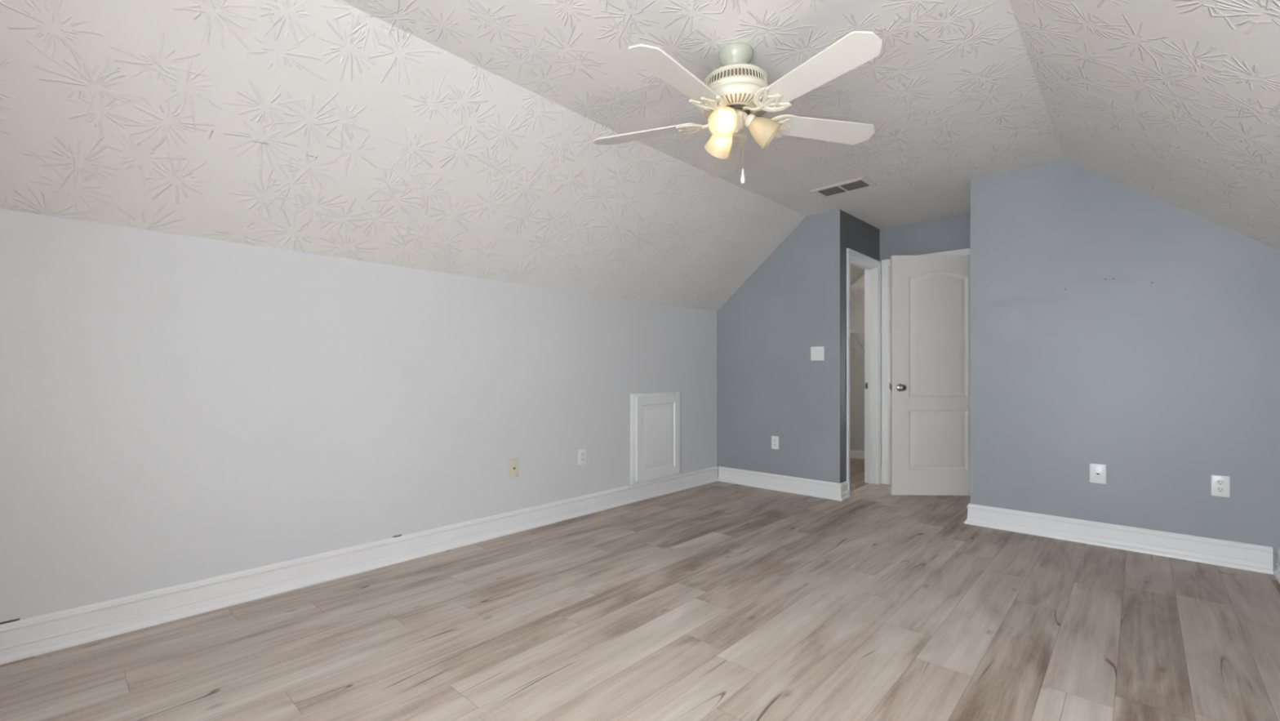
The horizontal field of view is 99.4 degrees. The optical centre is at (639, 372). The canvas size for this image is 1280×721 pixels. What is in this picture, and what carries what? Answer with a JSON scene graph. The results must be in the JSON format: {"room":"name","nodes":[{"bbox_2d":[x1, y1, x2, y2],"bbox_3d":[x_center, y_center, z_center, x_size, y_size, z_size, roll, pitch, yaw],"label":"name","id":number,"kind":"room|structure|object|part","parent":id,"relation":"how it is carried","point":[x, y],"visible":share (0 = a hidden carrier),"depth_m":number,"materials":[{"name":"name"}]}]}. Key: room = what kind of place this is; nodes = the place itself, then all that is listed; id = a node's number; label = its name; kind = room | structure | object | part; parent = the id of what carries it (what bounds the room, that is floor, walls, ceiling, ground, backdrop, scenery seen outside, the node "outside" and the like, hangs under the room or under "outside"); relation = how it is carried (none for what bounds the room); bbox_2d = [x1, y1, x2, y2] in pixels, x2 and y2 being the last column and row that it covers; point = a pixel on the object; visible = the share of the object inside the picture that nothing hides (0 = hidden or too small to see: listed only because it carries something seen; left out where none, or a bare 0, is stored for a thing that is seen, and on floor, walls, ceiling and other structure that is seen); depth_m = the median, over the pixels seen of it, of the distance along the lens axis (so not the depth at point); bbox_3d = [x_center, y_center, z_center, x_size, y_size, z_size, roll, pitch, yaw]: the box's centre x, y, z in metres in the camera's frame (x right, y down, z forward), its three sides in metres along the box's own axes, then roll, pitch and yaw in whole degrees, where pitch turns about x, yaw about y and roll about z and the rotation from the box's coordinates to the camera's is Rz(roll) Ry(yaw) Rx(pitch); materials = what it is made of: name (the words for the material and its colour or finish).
{"room":"empty attic room","nodes":[
{"label":"empty attic room","id":0,"kind":"room"},
{"bbox_2d":[0,208,716,622],"bbox_3d":[-1.001,0.228,3.481,0.100,1.645,5.265,0,0,43],"label":"wall","id":1,"kind":"structure","parent":0,"point":[175,409],"depth_m":2.59,"materials":[{"name":"grey paint"}]},
{"bbox_2d":[0,466,718,664],"bbox_3d":[-0.953,0.978,3.436,0.031,0.144,5.064,0,0,43],"label":"baseboard","id":2,"kind":"structure","parent":1,"relation":"attached to","point":[23,638],"depth_m":2.60,"materials":[{"name":"white paint"}]},
{"bbox_2d":[509,457,518,478],"bbox_3d":[-0.829,0.631,3.582,0.015,0.122,0.072,0,0,43],"label":"cable plate","id":3,"kind":"object","parent":1,"relation":"attached to","point":[513,463],"visible":1,"depth_m":3.58,"materials":[{"name":"beige plastic"}]},
{"bbox_2d":[578,448,586,465],"bbox_3d":[-0.427,0.623,4.024,0.008,0.115,0.071,0,0,43],"label":"duplex outlet","id":4,"kind":"object","parent":1,"relation":"attached to","point":[582,452],"visible":1,"depth_m":4.02,"materials":[{"name":"white plastic"}]},
{"bbox_2d":[630,391,679,484],"bbox_3d":[0.149,0.540,4.628,0.038,0.737,0.632,0,0,43],"label":"access hatch","id":5,"kind":"object","parent":1,"relation":"attached to","point":[655,417],"visible":1,"depth_m":4.58,"materials":[{"name":"white paint"}]},
{"bbox_2d":[0,0,1279,311],"bbox_3d":[0.676,-1.030,2.582,3.786,0.870,6.215,0,0,43],"label":"ceiling","id":6,"kind":"structure","parent":0,"point":[450,136],"depth_m":2.31,"materials":[{"name":"white paint"}]},
{"bbox_2d":[592,31,882,183],"bbox_3d":[0.378,-1.063,2.245,1.269,0.570,1.227,0,0,43],"label":"ceiling fan","id":7,"kind":"object","parent":6,"relation":"hanging from","point":[737,93],"visible":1,"depth_m":2.17,"materials":[{"name":"white metal"}]},
{"bbox_3d":[0.015,-1.068,2.440,0.485,0.035,0.138,0,0,22],"label":"blade","id":8,"kind":"part","parent":7,"relation":"part of","materials":[{"name":"white laminate"}]},
{"bbox_3d":[0.141,-1.068,1.961,0.147,0.035,0.488,0,0,43],"label":"blade","id":9,"kind":"part","parent":7,"relation":"part of","materials":[{"name":"white laminate"}]},
{"bbox_3d":[0.361,-1.009,2.403,0.138,0.134,0.119,0,0,43],"label":"lamp shade","id":10,"kind":"part","parent":7,"relation":"part of","materials":[{"name":"beige glass"}]},
{"bbox_3d":[0.347,-1.009,2.180,0.116,0.134,0.139,0,0,43],"label":"lamp shade","id":11,"kind":"part","parent":7,"relation":"part of","materials":[{"name":"beige glass"}]},
{"bbox_3d":[0.358,-1.033,2.204,0.058,0.082,0.092,0,0,43],"label":"bulb","id":12,"kind":"part","parent":7,"relation":"part of","materials":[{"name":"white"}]},
{"bbox_3d":[0.429,-1.068,2.703,0.138,0.035,0.485,0,0,4],"label":"blade","id":13,"kind":"part","parent":7,"relation":"part of","materials":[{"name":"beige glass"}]},
{"bbox_3d":[0.422,-0.807,2.233,0.017,0.062,0.017,0,0,43],"label":"pull handle","id":14,"kind":"part","parent":7,"relation":"part of","materials":[{"name":"white plastic"}]},
{"bbox_2d":[744,113,755,128],"bbox_3d":[0.462,-1.061,2.285,0.059,0.059,0.057,0,0,43],"label":"socket","id":15,"kind":"object","parent":7,"relation":"attached to","point":[749,118],"depth_m":2.26,"materials":[{"name":"beige ceramic"}]},
{"bbox_3d":[0.530,-1.009,2.283,0.133,0.134,0.128,0,0,43],"label":"lamp shade","id":16,"kind":"part","parent":7,"relation":"part of","materials":[{"name":"beige glass"}]},
{"bbox_3d":[0.626,-1.068,1.934,0.138,0.035,0.485,0,0,-32],"label":"blade","id":17,"kind":"part","parent":7,"relation":"part of","materials":[{"name":"white laminate"}]},
{"bbox_3d":[0.807,-1.068,2.390,0.485,0.035,0.138,0,0,-14],"label":"blade","id":18,"kind":"part","parent":7,"relation":"part of","materials":[{"name":"white laminate"}]},
{"bbox_2d":[809,177,877,198],"bbox_3d":[1.482,-1.343,3.962,0.235,0.009,0.400,0,0,-45],"label":"ceiling vent","id":19,"kind":"object","parent":6,"relation":"in","point":[861,183],"visible":1,"depth_m":3.94,"materials":[{"name":"metal"}]},
{"bbox_2d":[0,457,1279,720],"bbox_3d":[1.135,1.090,3.080,4.186,0.080,7.770,0,0,43],"label":"floor","id":20,"kind":"structure","parent":0,"point":[717,600],"depth_m":2.15,"materials":[{"name":"beige wood"}]},
{"bbox_2d":[716,208,844,483],"bbox_3d":[1.234,-0.149,4.933,1.222,2.398,0.100,0,0,43],"label":"wall","id":21,"kind":"structure","parent":0,"point":[769,384],"depth_m":4.79,"materials":[{"name":"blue paint"}]},
{"bbox_2d":[771,435,778,448],"bbox_3d":[1.213,0.628,4.878,0.071,0.115,0.008,0,0,43],"label":"duplex outlet","id":22,"kind":"object","parent":21,"relation":"attached to","point":[775,439],"visible":1,"depth_m":4.88,"materials":[{"name":"white plastic"}]},
{"bbox_2d":[717,466,849,501],"bbox_3d":[1.257,0.981,4.912,1.222,0.138,0.164,0,0,43],"label":"baseboard","id":23,"kind":"structure","parent":21,"relation":"attached to","point":[806,486],"depth_m":4.79,"materials":[{"name":"white paint"}]},
{"bbox_2d":[810,346,824,360],"bbox_3d":[1.504,-0.162,4.608,0.118,0.118,0.012,0,0,43],"label":"light switch","id":24,"kind":"object","parent":21,"relation":"attached to","point":[817,353],"visible":1,"depth_m":4.61,"materials":[{"name":"white plastic"}]},
{"bbox_2d":[849,274,864,451],"bbox_3d":[2.753,-0.225,6.668,1.307,2.550,0.100,0,0,43],"label":"wall","id":25,"kind":"structure","parent":0,"point":[856,320],"depth_m":6.67,"materials":[{"name":"paint"}]},
{"bbox_2d":[849,449,864,458],"bbox_3d":[2.711,1.005,6.622,1.105,0.090,0.022,0,0,43],"label":"baseboard","id":26,"kind":"structure","parent":25,"relation":"attached to","point":[853,454],"depth_m":6.66,"materials":[{"name":"white paint"}]},
{"bbox_2d":[849,284,864,313],"bbox_3d":[2.668,-0.874,6.404,0.854,0.291,0.404,0,0,43],"label":"wire shelf","id":27,"kind":"object","parent":25,"relation":"attached to","point":[861,286],"visible":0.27,"depth_m":6.47,"materials":[{"name":"white metal"}]},
{"bbox_2d":[849,328,864,355],"bbox_3d":[2.586,-0.354,6.480,1.078,0.291,0.404,0,0,43],"label":"wire shelf","id":28,"kind":"object","parent":25,"relation":"attached to","point":[851,331],"visible":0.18,"depth_m":6.48,"materials":[{"name":"white metal"}]},
{"bbox_2d":[849,263,864,286],"bbox_3d":[1.935,-1.099,5.854,1.207,0.698,2.205,0,0,43],"label":"ceiling","id":29,"kind":"structure","parent":0,"point":[856,273],"depth_m":6.50,"materials":[{"name":"paint"}]},
{"bbox_2d":[844,212,879,480],"bbox_3d":[1.956,-0.158,4.900,0.115,2.415,0.830,0,0,43],"label":"wall","id":30,"kind":"structure","parent":0,"point":[861,237],"depth_m":4.75,"materials":[{"name":"grey paint"}]},
{"bbox_2d":[846,248,880,495],"bbox_3d":[1.971,0.001,4.903,0.134,2.098,0.786,0,0,43],"label":"trim","id":31,"kind":"structure","parent":30,"relation":"attached to","point":[872,267],"depth_m":5.13,"materials":[{"name":"white paint"}]},
{"bbox_2d":[880,213,970,468],"bbox_3d":[2.663,-0.158,4.891,1.167,2.415,0.115,0,0,43],"label":"wall","id":32,"kind":"structure","parent":0,"point":[949,233],"depth_m":4.89,"materials":[{"name":"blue paint"}]},
{"bbox_2d":[881,248,970,484],"bbox_3d":[2.657,-0.007,4.885,0.893,2.115,0.134,0,0,43],"label":"trim","id":33,"kind":"structure","parent":32,"relation":"attached to","point":[886,264],"depth_m":5.12,"materials":[{"name":"white paint"}]},
{"bbox_2d":[889,254,970,495],"bbox_3d":[2.520,0.021,4.583,0.779,2.033,0.105,0,0,2],"label":"door","id":34,"kind":"structure","parent":32,"relation":"in","point":[930,387],"depth_m":4.61,"materials":[{"name":"white paint"}]},
{"bbox_3d":[2.205,0.127,4.574,0.066,0.066,0.070,0,0,2],"label":"knob","id":35,"kind":"part","parent":34,"relation":"part of","materials":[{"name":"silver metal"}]},
{"bbox_2d":[970,159,1279,569],"bbox_3d":[2.853,-0.149,3.341,1.412,2.398,0.100,0,0,43],"label":"wall","id":36,"kind":"structure","parent":0,"point":[1133,332],"depth_m":3.25,"materials":[{"name":"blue paint"}]},
{"bbox_2d":[1089,463,1106,484],"bbox_3d":[2.797,0.617,3.318,0.078,0.117,0.009,0,0,43],"label":"plate","id":37,"kind":"object","parent":36,"relation":"attached to","point":[1097,472],"visible":1,"depth_m":3.31,"materials":[{"name":"white plastic"}]},
{"bbox_2d":[964,502,1273,574],"bbox_3d":[3.119,0.981,3.676,1.412,0.138,1.016,0,0,43],"label":"baseboard","id":38,"kind":"structure","parent":36,"relation":"attached to","point":[1229,553],"depth_m":3.21,"materials":[{"name":"white paint"}]},
{"bbox_2d":[1211,474,1230,497],"bbox_3d":[3.174,0.620,2.971,0.071,0.115,0.008,0,0,43],"label":"duplex outlet","id":39,"kind":"object","parent":36,"relation":"attached to","point":[1220,485],"visible":1,"depth_m":2.97,"materials":[{"name":"white plastic"}]},
{"bbox_2d":[1216,486,1225,492],"bbox_3d":[3.172,0.639,2.968,0.034,0.027,0.002,0,0,43],"label":"receptacle","id":40,"kind":"object","parent":39,"relation":"attached to","point":[1219,489],"depth_m":2.97,"materials":[{"name":"white plastic"}]},
{"bbox_2d":[1216,480,1225,484],"bbox_3d":[3.172,0.601,2.968,0.034,0.027,0.002,0,0,43],"label":"receptacle","id":41,"kind":"object","parent":39,"relation":"attached to","point":[1218,482],"depth_m":2.97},
{"bbox_3d":[1.685,0.210,0.957,0.100,1.680,5.190,0,0,43],"label":"wall","id":42,"kind":"structure","parent":0,"visible":0},
{"bbox_2d":[1273,547,1279,583],"bbox_3d":[1.636,0.981,1.001,0.030,0.138,4.989,0,0,43],"label":"baseboard","id":43,"kind":"structure","parent":42,"relation":"attached to","point":[1277,571],"depth_m":2.80,"materials":[{"name":"white paint"}]}
]}

